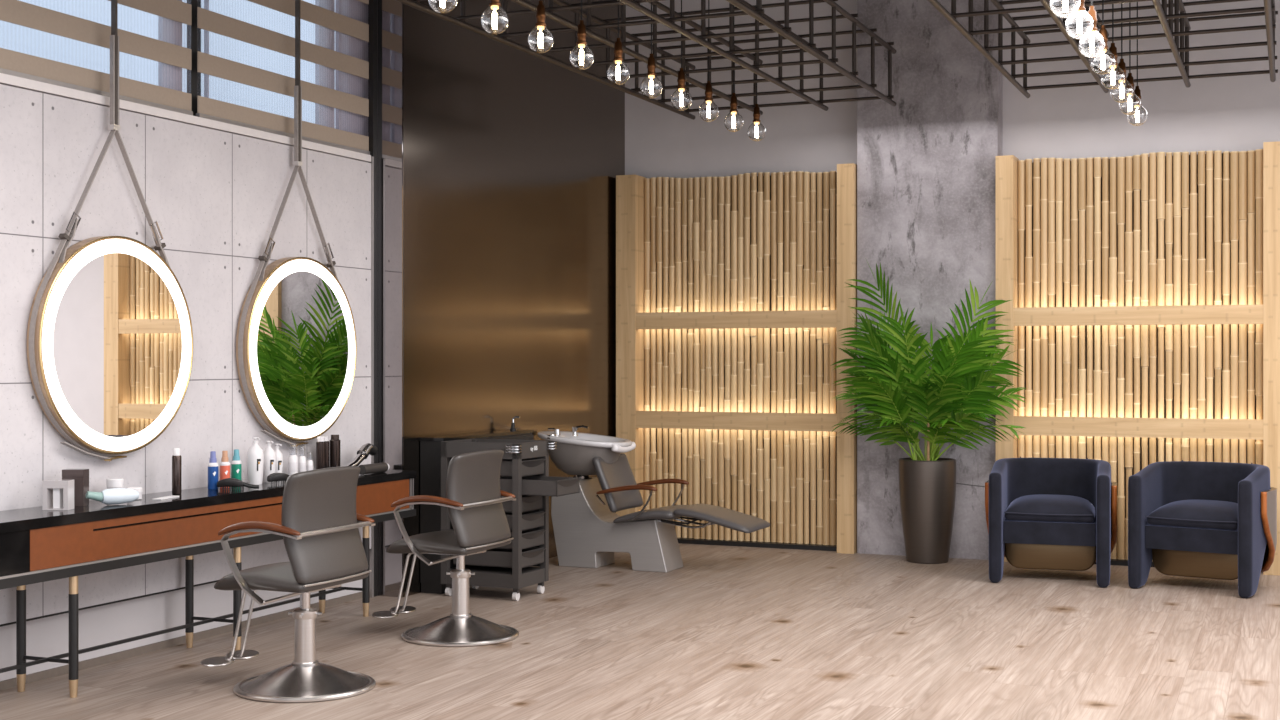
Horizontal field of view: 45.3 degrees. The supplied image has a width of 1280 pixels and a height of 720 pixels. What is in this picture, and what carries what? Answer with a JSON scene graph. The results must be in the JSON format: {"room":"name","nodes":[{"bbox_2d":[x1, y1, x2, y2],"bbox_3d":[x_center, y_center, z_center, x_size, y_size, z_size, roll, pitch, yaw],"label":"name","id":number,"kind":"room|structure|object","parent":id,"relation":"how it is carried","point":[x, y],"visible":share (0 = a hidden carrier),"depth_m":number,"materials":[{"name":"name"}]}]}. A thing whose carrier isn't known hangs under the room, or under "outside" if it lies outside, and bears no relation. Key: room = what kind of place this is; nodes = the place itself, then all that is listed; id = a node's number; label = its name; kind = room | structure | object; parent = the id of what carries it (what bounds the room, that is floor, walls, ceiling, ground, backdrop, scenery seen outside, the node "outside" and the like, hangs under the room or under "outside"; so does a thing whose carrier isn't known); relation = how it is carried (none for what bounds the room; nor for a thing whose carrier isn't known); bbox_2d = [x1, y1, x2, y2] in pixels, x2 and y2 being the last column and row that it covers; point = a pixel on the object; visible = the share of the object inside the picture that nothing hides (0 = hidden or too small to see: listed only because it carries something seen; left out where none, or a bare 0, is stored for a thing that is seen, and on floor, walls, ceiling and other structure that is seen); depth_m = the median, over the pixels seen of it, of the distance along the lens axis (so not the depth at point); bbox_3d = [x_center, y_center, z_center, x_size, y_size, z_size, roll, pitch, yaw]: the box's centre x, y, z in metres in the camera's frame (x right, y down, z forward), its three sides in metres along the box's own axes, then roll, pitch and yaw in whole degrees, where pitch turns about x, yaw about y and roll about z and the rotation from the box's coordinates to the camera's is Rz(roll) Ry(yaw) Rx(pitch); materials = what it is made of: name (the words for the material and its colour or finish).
{"room":"salon","nodes":[
{"label":"salon","id":0,"kind":"room"},
{"bbox_2d":[0,579,361,680],"bbox_3d":[-3.825,1.256,4.235,0.245,0.288,11.200,0,0,23],"label":"wall","id":1,"kind":"structure","parent":0,"point":[46,637],"depth_m":7.24,"materials":[{"name":"white paint"}]},
{"bbox_2d":[0,592,361,689],"bbox_3d":[-3.763,1.383,4.046,0.014,0.035,10.900,0,0,23],"label":"baseboard","id":2,"kind":"structure","parent":1,"relation":"attached to","point":[9,683],"depth_m":7.39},
{"bbox_2d":[0,549,370,626],"bbox_3d":[-3.740,1.117,4.036,0.046,0.008,10.900,0,0,23],"label":"trim","id":3,"kind":"structure","parent":1,"relation":"attached to","point":[93,606],"depth_m":7.05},
{"bbox_2d":[0,84,370,624],"bbox_3d":[-3.790,-0.044,4.247,0.300,2.312,11.250,0,0,23],"label":"wall","id":4,"kind":"structure","parent":0,"point":[214,197],"depth_m":7.46,"materials":[{"name":"concrete"}]},
{"bbox_2d":[0,73,370,161],"bbox_3d":[-3.856,-1.187,4.086,0.304,0.039,10.900,0,0,23],"label":"trim","id":5,"kind":"structure","parent":4,"relation":"attached to","point":[5,79],"depth_m":7.43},
{"bbox_2d":[187,0,197,115],"bbox_3d":[-2.242,-2.028,7.687,0.025,1.642,0.052,0,0,23],"label":"trim","id":6,"kind":"structure","parent":4,"relation":"attached to","point":[192,31],"depth_m":7.68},
{"bbox_2d":[368,156,373,597],"bbox_3d":[-1.587,0.100,9.059,0.026,2.600,0.020,0,0,23],"label":"trim","id":7,"kind":"structure","parent":4,"relation":"attached to","point":[372,157],"depth_m":9.05,"materials":[{"name":"metal"}]},
{"bbox_2d":[368,0,377,596],"bbox_3d":[-1.583,-0.800,9.097,0.035,4.400,0.048,0,0,23],"label":"trim","id":8,"kind":"structure","parent":4,"relation":"attached to","point":[373,4],"depth_m":9.09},
{"bbox_2d":[403,0,624,596],"bbox_3d":[-0.835,-0.800,10.592,0.170,4.400,3.260,0,0,23],"label":"wall","id":9,"kind":"structure","parent":0,"point":[513,158],"depth_m":10.21,"materials":[{"name":"brown metal"}]},
{"bbox_2d":[378,0,402,596],"bbox_3d":[-1.477,-0.800,9.086,0.168,4.400,0.013,0,0,23],"label":"column","id":10,"kind":"structure","parent":9,"relation":"attached to","point":[390,12],"depth_m":9.08,"materials":[{"name":"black metal"}]},
{"bbox_2d":[0,543,1279,719],"bbox_3d":[0.672,1.440,4.007,8.900,0.080,14.700,0,0,23],"label":"floor","id":11,"kind":"structure","parent":0,"point":[731,632],"depth_m":7.27,"materials":[{"name":"brown wood"}]},
{"bbox_2d":[0,470,415,697],"bbox_3d":[-2.314,1.017,6.853,0.367,0.766,4.400,0,0,23],"label":"console","id":12,"kind":"object","parent":11,"relation":"on","point":[37,545],"visible":0.8,"depth_m":6.76,"materials":[{"name":"black paint"}]},
{"bbox_2d":[42,479,73,509],"bbox_3d":[-2.465,0.571,6.506,0.110,0.125,0.064,0,0,3],"label":"box","id":13,"kind":"object","parent":12,"relation":"on","point":[57,494],"visible":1,"depth_m":6.48,"materials":[{"name":"white cardboard"}]},
{"bbox_2d":[62,469,88,505],"bbox_3d":[-2.456,0.554,6.680,0.096,0.158,0.060,0,0,3],"label":"box","id":14,"kind":"object","parent":12,"relation":"on","point":[80,476],"visible":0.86,"depth_m":6.65,"materials":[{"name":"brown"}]},
{"bbox_2d":[86,488,138,504],"bbox_3d":[-2.308,0.597,6.716,0.227,0.072,0.072,0,0,-39],"label":"tube","id":15,"kind":"object","parent":12,"relation":"on","point":[114,495],"visible":1,"depth_m":6.70,"materials":[{"name":"white"}]},
{"bbox_2d":[106,478,123,488],"bbox_3d":[-2.371,0.585,6.931,0.074,0.098,0.074,0,0,23],"label":"jar","id":16,"kind":"object","parent":12,"relation":"on","point":[111,483],"visible":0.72,"depth_m":6.90,"materials":[{"name":"white"}]},
{"bbox_2d":[172,448,181,493],"bbox_3d":[-2.192,0.525,7.263,0.044,0.216,0.044,0,0,23],"label":"bottle","id":17,"kind":"object","parent":12,"relation":"on","point":[176,458],"visible":1,"depth_m":7.25,"materials":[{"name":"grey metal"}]},
{"bbox_2d":[0,470,415,533],"bbox_3d":[-2.314,0.655,6.853,0.367,0.042,4.400,0,0,23],"label":"countertop","id":18,"kind":"structure","parent":12,"relation":"on","point":[23,519],"depth_m":6.82,"materials":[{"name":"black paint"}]},
{"bbox_2d":[208,451,217,489],"bbox_3d":[-2.092,0.540,7.522,0.052,0.186,0.051,0,0,23],"label":"spray bottle","id":19,"kind":"object","parent":12,"relation":"on","point":[212,465],"visible":1,"depth_m":7.50,"materials":[{"name":"blue"}]},
{"bbox_2d":[220,451,229,487],"bbox_3d":[-2.056,0.541,7.606,0.052,0.184,0.051,0,0,23],"label":"spray bottle","id":20,"kind":"object","parent":12,"relation":"on","point":[224,465],"visible":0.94,"depth_m":7.59,"materials":[{"name":"orange"}]},
{"bbox_2d":[231,449,241,480],"bbox_3d":[-2.027,0.541,7.712,0.052,0.184,0.051,0,0,23],"label":"spray bottle","id":21,"kind":"object","parent":12,"relation":"on","point":[236,464],"visible":0.89,"depth_m":7.70,"materials":[{"name":"teal"}]},
{"bbox_2d":[217,478,258,489],"bbox_3d":[-1.964,0.606,7.503,0.200,0.056,0.059,0,0,-9],"label":"brush","id":22,"kind":"object","parent":12,"relation":"on","point":[231,483],"visible":1,"depth_m":7.48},
{"bbox_2d":[247,437,263,484],"bbox_3d":[-1.957,0.513,7.814,0.085,0.241,0.084,0,0,23],"label":"pump bottle","id":23,"kind":"object","parent":12,"relation":"on","point":[255,455],"visible":0.98,"depth_m":7.78,"materials":[{"name":"white plastic"}]},
{"bbox_2d":[263,441,275,482],"bbox_3d":[-1.922,0.525,7.957,0.074,0.216,0.072,0,0,23],"label":"pump bottle","id":24,"kind":"object","parent":12,"relation":"on","point":[269,467],"visible":0.88,"depth_m":7.93,"materials":[{"name":"white plastic"}]},
{"bbox_2d":[267,473,288,483],"bbox_3d":[-1.824,0.606,7.883,0.059,0.056,0.200,0,0,43],"label":"brush","id":25,"kind":"object","parent":12,"relation":"on","point":[273,477],"visible":0.88,"depth_m":7.83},
{"bbox_2d":[275,443,282,472],"bbox_3d":[-1.902,0.535,8.047,0.060,0.196,0.060,0,0,0],"label":"pump bottle","id":26,"kind":"object","parent":12,"relation":"on","point":[279,457],"visible":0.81,"depth_m":8.03,"materials":[{"name":"white plastic"}]},
{"bbox_2d":[288,445,297,475],"bbox_3d":[-1.836,0.538,8.124,0.054,0.190,0.054,0,0,23],"label":"bottle","id":27,"kind":"object","parent":12,"relation":"on","point":[292,459],"visible":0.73,"depth_m":8.10,"materials":[{"name":"white plastic"}]},
{"bbox_2d":[298,455,305,472],"bbox_3d":[-1.805,0.546,8.198,0.046,0.175,0.046,0,0,23],"label":"bottle","id":28,"kind":"object","parent":12,"relation":"on","point":[301,459],"visible":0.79,"depth_m":8.18,"materials":[{"name":"white plastic"}]},
{"bbox_2d":[316,437,325,468],"bbox_3d":[-1.741,0.526,8.375,0.052,0.215,0.052,0,0,23],"label":"spray can","id":29,"kind":"object","parent":12,"relation":"on","point":[320,444],"visible":0.7,"depth_m":8.35,"materials":[{"name":"grey metal"}]},
{"bbox_2d":[323,436,328,467],"bbox_3d":[-1.732,0.527,8.458,0.040,0.212,0.040,0,0,23],"label":"spray can","id":30,"kind":"object","parent":12,"relation":"on","point":[326,437],"visible":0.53,"depth_m":8.44,"materials":[{"name":"grey metal"}]},
{"bbox_2d":[329,435,339,467],"bbox_3d":[-1.688,0.523,8.497,0.060,0.220,0.060,0,0,23],"label":"spray can","id":31,"kind":"object","parent":12,"relation":"on","point":[334,443],"visible":0.7,"depth_m":8.47,"materials":[{"name":"grey metal"}]},
{"bbox_2d":[346,443,377,466],"bbox_3d":[-1.594,0.554,8.682,0.067,0.158,0.330,0,0,23],"label":"hair dryer","id":32,"kind":"object","parent":12,"relation":"on","point":[366,449],"visible":0.69,"depth_m":8.71,"materials":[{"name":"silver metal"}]},
{"bbox_2d":[358,462,389,474],"bbox_3d":[-1.486,0.606,8.577,0.055,0.054,0.252,0,0,23],"label":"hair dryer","id":33,"kind":"object","parent":12,"relation":"on","point":[375,467],"visible":0.95,"depth_m":8.54,"materials":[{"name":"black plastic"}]},
{"bbox_2d":[201,466,375,702],"bbox_3d":[-1.500,0.927,6.582,0.747,0.945,0.594,0,0,23],"label":"salon chair","id":34,"kind":"object","parent":11,"relation":"on","point":[319,529],"visible":1,"depth_m":6.43,"materials":[{"name":"leather"}]},
{"bbox_2d":[372,450,518,646],"bbox_3d":[-0.979,0.927,7.806,0.747,0.945,0.594,0,0,23],"label":"salon chair","id":35,"kind":"object","parent":11,"relation":"on","point":[474,498],"visible":1,"depth_m":7.65,"materials":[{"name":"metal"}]},
{"bbox_2d":[419,429,533,593],"bbox_3d":[-1.013,0.932,9.722,0.174,0.935,1.180,0,0,23],"label":"base cabinet","id":36,"kind":"object","parent":11,"relation":"on","point":[430,447],"visible":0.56,"depth_m":9.20,"materials":[{"name":"black paint"}]},
{"bbox_2d":[441,438,580,600],"bbox_3d":[-0.743,0.940,9.097,0.790,0.917,0.478,0,0,25],"label":"trolley","id":37,"kind":"object","parent":11,"relation":"on","point":[524,473],"visible":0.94,"depth_m":9.01,"materials":[{"name":"grey plastic"}]},
{"bbox_2d":[441,438,548,458],"bbox_3d":[-0.864,0.528,9.154,0.524,0.093,0.374,0,0,25],"label":"tray","id":38,"kind":"object","parent":37,"relation":"on","point":[527,449],"depth_m":9.04,"materials":[{"name":"grey plastic"}]},
{"bbox_2d":[537,425,769,571],"bbox_3d":[0.055,0.924,10.333,1.591,0.952,0.623,0,0,23],"label":"chair","id":39,"kind":"object","parent":11,"relation":"on","point":[588,529],"visible":0.99,"depth_m":10.31,"materials":[{"name":"silver metal"}]},
{"bbox_2d":[548,428,559,434],"bbox_3d":[-0.590,0.491,10.553,0.092,0.048,0.044,0,0,23],"label":"mixer tap","id":40,"kind":"object","parent":39,"relation":"on","point":[557,431],"depth_m":10.53,"materials":[{"name":"silver metal"}]},
{"bbox_2d":[537,431,631,447],"bbox_3d":[-0.378,0.554,10.517,0.650,0.122,0.530,0,0,23],"label":"basin","id":41,"kind":"object","parent":39,"relation":"in","point":[564,439],"depth_m":10.37,"materials":[{"name":"grey ceramic"}]},
{"bbox_2d":[592,453,642,511],"bbox_3d":[-0.158,0.829,10.424,0.232,0.392,0.504,0,0,23],"label":"cushion","id":42,"kind":"object","parent":39,"relation":"on","point":[612,470],"depth_m":10.40,"materials":[{"name":"leather"}]},
{"bbox_2d":[613,505,686,522],"bbox_3d":[0.107,1.032,10.311,0.435,0.108,0.498,0,0,23],"label":"seat cushion","id":43,"kind":"object","parent":39,"relation":"on","point":[666,514],"depth_m":10.14,"materials":[{"name":"leather"}]},
{"bbox_2d":[830,258,1025,563],"bbox_3d":[1.922,0.359,10.464,1.395,2.081,0.834,0,0,23],"label":"potted palm","id":44,"kind":"object","parent":11,"relation":"on","point":[897,387],"visible":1,"depth_m":10.49,"materials":[{"name":"plant"}]},
{"bbox_2d":[985,457,1117,587],"bbox_3d":[2.647,1.018,9.870,0.810,0.757,0.747,0,0,18],"label":"barrel armchair","id":45,"kind":"object","parent":11,"relation":"on","point":[1042,513],"visible":1,"depth_m":9.66,"materials":[{"name":"blue fabric"}]},
{"bbox_2d":[1005,494,1095,522],"bbox_3d":[2.635,0.941,9.834,0.554,0.142,0.530,0,0,18],"label":"seat cushion","id":46,"kind":"object","parent":45,"relation":"on","point":[1019,508],"depth_m":9.64,"materials":[{"name":"blue fabric"}]},
{"bbox_2d":[1128,460,1276,597],"bbox_3d":[3.496,1.018,9.493,0.810,0.757,0.747,0,0,36],"label":"barrel armchair","id":47,"kind":"object","parent":11,"relation":"on","point":[1198,519],"visible":1,"depth_m":9.37,"materials":[{"name":"blue fabric"}]},
{"bbox_2d":[1147,500,1237,529],"bbox_3d":[3.473,0.941,9.461,0.554,0.142,0.530,0,0,36],"label":"seat cushion","id":48,"kind":"object","parent":47,"relation":"on","point":[1161,514],"depth_m":9.31,"materials":[{"name":"blue fabric"}]},
{"bbox_2d":[899,457,956,563],"bbox_3d":[1.998,1.044,10.669,0.396,0.712,0.396,0,0,23],"label":"planter","id":49,"kind":"object","parent":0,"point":[927,485],"depth_m":10.52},
{"bbox_2d":[857,0,1002,559],"bbox_3d":[2.076,-0.800,11.017,1.005,4.400,0.200,0,0,23],"label":"pillar","id":50,"kind":"structure","parent":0,"point":[926,162],"depth_m":10.93,"materials":[{"name":"concrete"}]},
{"bbox_2d":[625,0,1279,179],"bbox_3d":[3.491,-0.800,10.632,8.900,4.400,0.200,0,0,23],"label":"wall","id":51,"kind":"structure","parent":0,"point":[1242,112],"depth_m":10.86,"materials":[{"name":"white paint"}]},
{"bbox_2d":[616,163,856,553],"bbox_3d":[0.726,-0.010,11.558,1.877,2.820,0.240,0,0,23],"label":"wall panel","id":52,"kind":"object","parent":51,"relation":"attached to","point":[733,293],"visible":0.93,"depth_m":11.56,"materials":[{"name":"beige"}]},
{"bbox_2d":[996,141,1279,575],"bbox_3d":[3.391,-0.010,10.424,1.890,2.820,0.240,0,0,23],"label":"wall panel","id":53,"kind":"object","parent":51,"relation":"attached to","point":[1143,291],"visible":0.71,"depth_m":10.45,"materials":[{"name":"beige"}]},
{"bbox_3d":[0.672,-3.050,4.007,8.900,0.100,14.700,0,0,23],"label":"ceiling","id":54,"kind":"structure","parent":0,"visible":0},
{"bbox_2d":[27,0,192,460],"bbox_3d":[-2.401,-1.271,7.019,0.082,3.459,1.008,0,0,23],"label":"round mirror","id":55,"kind":"object","parent":54,"relation":"hanging from","point":[110,332],"visible":1,"depth_m":6.95,"materials":[{"name":"white mirror"}]},
{"bbox_2d":[53,253,181,436],"bbox_3d":[-2.369,-0.068,7.006,0.002,0.840,0.840,0,0,23],"label":"mirror glass","id":56,"kind":"object","parent":55,"relation":"attached to","point":[117,317],"depth_m":6.98,"materials":[{"name":"white"}]},
{"bbox_2d":[236,0,356,446],"bbox_3d":[-1.847,-1.267,8.321,0.082,3.467,1.008,0,0,23],"label":"round mirror","id":57,"kind":"object","parent":54,"relation":"hanging from","point":[296,343],"visible":1,"depth_m":8.26,"materials":[{"name":"mirror"}]},
{"bbox_2d":[257,271,348,426],"bbox_3d":[-1.815,-0.060,8.308,0.002,0.840,0.840,0,0,23],"label":"mirror glass","id":58,"kind":"object","parent":57,"relation":"attached to","point":[303,316],"depth_m":8.28,"materials":[{"name":"white"}]},
{"bbox_2d":[428,0,457,13],"bbox_3d":[-0.795,-2.199,6.191,0.120,1.602,0.120,0,0,23],"label":"pendant bulb","id":59,"kind":"object","parent":54,"relation":"hanging from","point":[443,1],"visible":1,"depth_m":6.18,"materials":[{"name":"black"}]},
{"bbox_2d":[481,0,508,34],"bbox_3d":[-0.624,-2.199,6.593,0.120,1.602,0.120,0,0,23],"label":"pendant bulb","id":60,"kind":"object","parent":54,"relation":"hanging from","point":[494,4],"visible":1,"depth_m":6.58,"materials":[{"name":"black"}]},
{"bbox_2d":[489,0,500,6],"bbox_3d":[-0.624,-1.578,6.593,0.052,0.116,0.051,0,0,23],"label":"socket","id":61,"kind":"object","parent":60,"relation":"attached to","point":[493,3],"depth_m":6.58,"materials":[{"name":"brown metal"}]},
{"bbox_2d":[528,0,553,53],"bbox_3d":[-0.453,-2.199,6.996,0.120,1.602,0.120,0,0,23],"label":"pendant bulb","id":62,"kind":"object","parent":54,"relation":"hanging from","point":[540,16],"visible":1,"depth_m":6.98,"materials":[{"name":"black"}]},
{"bbox_2d":[535,1,545,26],"bbox_3d":[-0.453,-1.578,6.996,0.052,0.116,0.051,0,0,23],"label":"socket","id":63,"kind":"object","parent":62,"relation":"attached to","point":[540,16],"depth_m":6.98,"materials":[{"name":"brown metal"}]},
{"bbox_2d":[569,0,593,69],"bbox_3d":[-0.281,-2.199,7.399,0.120,1.602,0.120,0,0,23],"label":"pendant bulb","id":64,"kind":"object","parent":54,"relation":"hanging from","point":[581,42],"visible":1,"depth_m":7.38,"materials":[{"name":"black"}]},
{"bbox_2d":[576,20,586,44],"bbox_3d":[-0.281,-1.578,7.399,0.052,0.116,0.051,0,0,23],"label":"socket","id":65,"kind":"object","parent":64,"relation":"attached to","point":[581,31],"depth_m":7.38,"materials":[{"name":"brown metal"}]},
{"bbox_2d":[607,5,629,84],"bbox_3d":[-0.110,-2.199,7.801,0.120,1.602,0.120,0,0,23],"label":"pendant bulb","id":66,"kind":"object","parent":54,"relation":"hanging from","point":[618,51],"visible":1,"depth_m":7.79,"materials":[{"name":"black"}]},
{"bbox_2d":[613,38,622,61],"bbox_3d":[-0.110,-1.578,7.801,0.052,0.116,0.051,0,0,23],"label":"socket","id":67,"kind":"object","parent":66,"relation":"attached to","point":[618,51],"depth_m":7.78,"materials":[{"name":"brown metal"}]},
{"bbox_2d":[395,0,895,119],"bbox_3d":[-0.062,-2.367,8.144,1.530,1.266,5.740,0,0,23],"label":"grid","id":68,"kind":"object","parent":54,"relation":"hanging from","point":[784,32],"visible":0.86,"depth_m":9.23,"materials":[{"name":"metal"}]},
{"bbox_2d":[640,2,662,98],"bbox_3d":[0.061,-2.199,8.204,0.120,1.602,0.120,0,0,23],"label":"pendant bulb","id":69,"kind":"object","parent":54,"relation":"hanging from","point":[651,66],"visible":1,"depth_m":8.19,"materials":[{"name":"black"}]},
{"bbox_2d":[647,54,655,74],"bbox_3d":[0.061,-1.578,8.204,0.052,0.116,0.051,0,0,23],"label":"socket","id":70,"kind":"object","parent":69,"relation":"attached to","point":[651,66],"depth_m":8.19,"materials":[{"name":"brown metal"}]},
{"bbox_2d":[671,0,691,110],"bbox_3d":[0.233,-2.199,8.606,0.120,1.602,0.120,0,0,23],"label":"pendant bulb","id":71,"kind":"object","parent":54,"relation":"hanging from","point":[681,80],"visible":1,"depth_m":8.59,"materials":[{"name":"black"}]},
{"bbox_2d":[677,68,685,89],"bbox_3d":[0.233,-1.578,8.606,0.052,0.116,0.051,0,0,23],"label":"socket","id":72,"kind":"object","parent":71,"relation":"attached to","point":[681,80],"depth_m":8.59,"materials":[{"name":"brown metal"}]},
{"bbox_2d":[699,0,718,121],"bbox_3d":[0.404,-2.199,9.009,0.120,1.602,0.120,0,0,23],"label":"pendant bulb","id":73,"kind":"object","parent":54,"relation":"hanging from","point":[708,99],"visible":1,"depth_m":9.00,"materials":[{"name":"black"}]},
{"bbox_2d":[704,81,712,101],"bbox_3d":[0.404,-1.578,9.009,0.052,0.116,0.051,0,0,23],"label":"socket","id":74,"kind":"object","parent":73,"relation":"attached to","point":[708,89],"depth_m":8.99,"materials":[{"name":"brown metal"}]},
{"bbox_2d":[724,62,743,131],"bbox_3d":[0.575,-2.199,9.412,0.120,1.602,0.120,0,0,23],"label":"pendant bulb","id":75,"kind":"object","parent":54,"relation":"hanging from","point":[733,102],"visible":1,"depth_m":9.40,"materials":[{"name":"black"}]},
{"bbox_2d":[730,93,737,112],"bbox_3d":[0.575,-1.578,9.411,0.052,0.116,0.051,0,0,23],"label":"socket","id":76,"kind":"object","parent":75,"relation":"attached to","point":[733,102],"depth_m":9.40,"materials":[{"name":"brown metal"}]},
{"bbox_2d":[747,0,765,140],"bbox_3d":[0.746,-2.199,9.814,0.120,1.602,0.120,0,0,23],"label":"pendant bulb","id":77,"kind":"object","parent":54,"relation":"hanging from","point":[756,114],"visible":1,"depth_m":9.80,"materials":[{"name":"black"}]},
{"bbox_2d":[753,104,760,122],"bbox_3d":[0.746,-1.578,9.814,0.052,0.116,0.051,0,0,23],"label":"socket","id":78,"kind":"object","parent":77,"relation":"attached to","point":[756,114],"depth_m":9.80,"materials":[{"name":"brown metal"}]},
{"bbox_2d":[1050,0,1079,17],"bbox_3d":[1.737,-2.199,6.270,0.120,1.602,0.120,0,0,23],"label":"pendant bulb","id":79,"kind":"object","parent":54,"relation":"hanging from","point":[1065,4],"visible":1,"depth_m":6.27,"materials":[{"name":"black"}]},
{"bbox_2d":[1065,0,1093,38],"bbox_3d":[1.913,-2.199,6.684,0.120,1.602,0.120,0,0,23],"label":"pendant bulb","id":80,"kind":"object","parent":54,"relation":"hanging from","point":[1082,8],"visible":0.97,"depth_m":6.67,"materials":[{"name":"black"}]},
{"bbox_2d":[1073,0,1085,11],"bbox_3d":[1.913,-1.578,6.684,0.052,0.116,0.051,0,0,23],"label":"socket","id":81,"kind":"object","parent":80,"relation":"attached to","point":[1076,2],"depth_m":6.67,"materials":[{"name":"brown metal"}]},
{"bbox_2d":[1078,0,1104,57],"bbox_3d":[2.090,-2.199,7.098,0.120,1.602,0.120,0,0,23],"label":"pendant bulb","id":82,"kind":"object","parent":54,"relation":"hanging from","point":[1091,12],"visible":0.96,"depth_m":7.09,"materials":[{"name":"black"}]},
{"bbox_2d":[1086,6,1097,31],"bbox_3d":[2.090,-1.578,7.098,0.052,0.116,0.051,0,0,23],"label":"socket","id":83,"kind":"object","parent":82,"relation":"attached to","point":[1091,12],"depth_m":7.08,"materials":[{"name":"brown metal"}]},
{"bbox_2d":[928,0,1277,97],"bbox_3d":[2.132,-2.367,7.222,1.560,1.266,5.760,0,0,23],"label":"grid","id":84,"kind":"object","parent":54,"relation":"hanging from","point":[1270,14],"visible":0.9,"depth_m":8.81,"materials":[{"name":"metal"}]},
{"bbox_2d":[1090,0,1115,74],"bbox_3d":[2.266,-2.199,7.513,0.120,1.602,0.120,0,0,23],"label":"pendant bulb","id":85,"kind":"object","parent":54,"relation":"hanging from","point":[1102,31],"visible":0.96,"depth_m":7.50,"materials":[{"name":"black"}]},
{"bbox_2d":[1097,25,1107,49],"bbox_3d":[2.266,-1.578,7.513,0.052,0.116,0.051,0,0,23],"label":"socket","id":86,"kind":"object","parent":85,"relation":"attached to","point":[1102,31],"depth_m":7.50,"materials":[{"name":"brown metal"}]},
{"bbox_2d":[1101,4,1124,88],"bbox_3d":[2.442,-2.199,7.927,0.120,1.602,0.120,0,0,23],"label":"pendant bulb","id":87,"kind":"object","parent":54,"relation":"hanging from","point":[1113,49],"visible":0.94,"depth_m":7.92,"materials":[{"name":"black"}]},
{"bbox_2d":[1108,43,1117,66],"bbox_3d":[2.442,-1.578,7.927,0.052,0.116,0.051,0,0,23],"label":"socket","id":88,"kind":"object","parent":87,"relation":"attached to","point":[1113,49],"depth_m":7.91,"materials":[{"name":"brown metal"}]},
{"bbox_2d":[1110,3,1132,102],"bbox_3d":[2.618,-2.199,8.341,0.120,1.602,0.120,0,0,23],"label":"pendant bulb","id":89,"kind":"object","parent":54,"relation":"hanging from","point":[1121,64],"visible":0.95,"depth_m":8.33,"materials":[{"name":"black"}]},
{"bbox_2d":[1117,59,1126,80],"bbox_3d":[2.618,-1.578,8.341,0.052,0.116,0.051,0,0,23],"label":"socket","id":90,"kind":"object","parent":89,"relation":"attached to","point":[1121,64],"depth_m":8.32,"materials":[{"name":"brown metal"}]},
{"bbox_2d":[1119,2,1140,114],"bbox_3d":[2.794,-2.199,8.755,0.120,1.602,0.120,0,0,23],"label":"pendant bulb","id":91,"kind":"object","parent":54,"relation":"hanging from","point":[1130,79],"visible":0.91,"depth_m":8.75,"materials":[{"name":"black"}]},
{"bbox_2d":[1125,73,1134,93],"bbox_3d":[2.794,-1.578,8.755,0.052,0.116,0.051,0,0,23],"label":"socket","id":92,"kind":"object","parent":91,"relation":"attached to","point":[1130,79],"depth_m":8.74,"materials":[{"name":"brown metal"}]},
{"bbox_2d":[1127,2,1147,125],"bbox_3d":[2.970,-2.199,9.169,0.120,1.602,0.120,0,0,23],"label":"pendant bulb","id":93,"kind":"object","parent":54,"relation":"hanging from","point":[1136,104],"visible":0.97,"depth_m":9.16,"materials":[{"name":"black"}]},
{"bbox_2d":[1133,86,1141,105],"bbox_3d":[2.970,-1.578,9.169,0.052,0.116,0.051,0,0,23],"label":"socket","id":94,"kind":"object","parent":93,"relation":"attached to","point":[1137,91],"depth_m":9.15,"materials":[{"name":"brown metal"}]},
{"bbox_3d":[-3.799,-2.925,4.251,0.280,0.150,11.250,0,0,23],"label":"wall","id":95,"kind":"structure","parent":0,"visible":0},
{"bbox_2d":[0,48,109,96],"bbox_3d":[-2.590,-1.260,6.762,0.060,0.106,0.646,0,0,23],"label":"zebra blind","id":96,"kind":"object","parent":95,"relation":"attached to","point":[24,65],"depth_m":6.77,"materials":[{"name":"fabric"}]},
{"bbox_2d":[0,0,110,48],"bbox_3d":[-2.588,-1.481,6.765,0.060,0.104,0.652,0,0,23],"label":"zebra blind","id":97,"kind":"object","parent":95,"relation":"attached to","point":[17,12],"depth_m":6.77,"materials":[{"name":"fabric"}]},
{"bbox_2d":[119,76,192,115],"bbox_3d":[-2.337,-1.260,7.355,0.060,0.106,0.512,0,0,23],"label":"zebra blind","id":98,"kind":"object","parent":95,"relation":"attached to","point":[130,90],"depth_m":7.37,"materials":[{"name":"fabric"}]},
{"bbox_2d":[158,0,208,97],"bbox_3d":[-2.708,-2.028,6.771,0.115,1.644,2.340,0,0,23],"label":"window","id":99,"kind":"structure","parent":95,"relation":"in","point":[169,31],"depth_m":7.57,"materials":[{"name":"clear glass"}]},
{"bbox_2d":[118,0,191,25],"bbox_3d":[-2.340,-1.700,7.349,0.060,0.104,0.511,0,0,23],"label":"zebra blind","id":100,"kind":"object","parent":99,"relation":"attached to","point":[175,10],"depth_m":7.44,"materials":[{"name":"fabric"}]},
{"bbox_2d":[118,29,191,69],"bbox_3d":[-2.340,-1.481,7.349,0.060,0.104,0.511,0,0,23],"label":"zebra blind","id":101,"kind":"object","parent":99,"relation":"attached to","point":[131,43],"depth_m":7.37,"materials":[{"name":"fabric"}]},
{"bbox_2d":[198,0,367,135],"bbox_3d":[-1.916,-2.028,8.634,0.115,1.644,1.710,0,0,23],"label":"window","id":102,"kind":"structure","parent":95,"relation":"in","point":[325,37],"depth_m":8.91,"materials":[{"name":"clear glass"}]},
{"bbox_2d":[196,0,369,154],"bbox_3d":[-1.907,-2.030,8.368,0.060,1.640,1.537,0,0,23],"label":"zebra blind","id":103,"kind":"object","parent":102,"relation":"attached to","point":[208,108],"visible":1,"depth_m":8.33,"materials":[{"name":"fabric"}]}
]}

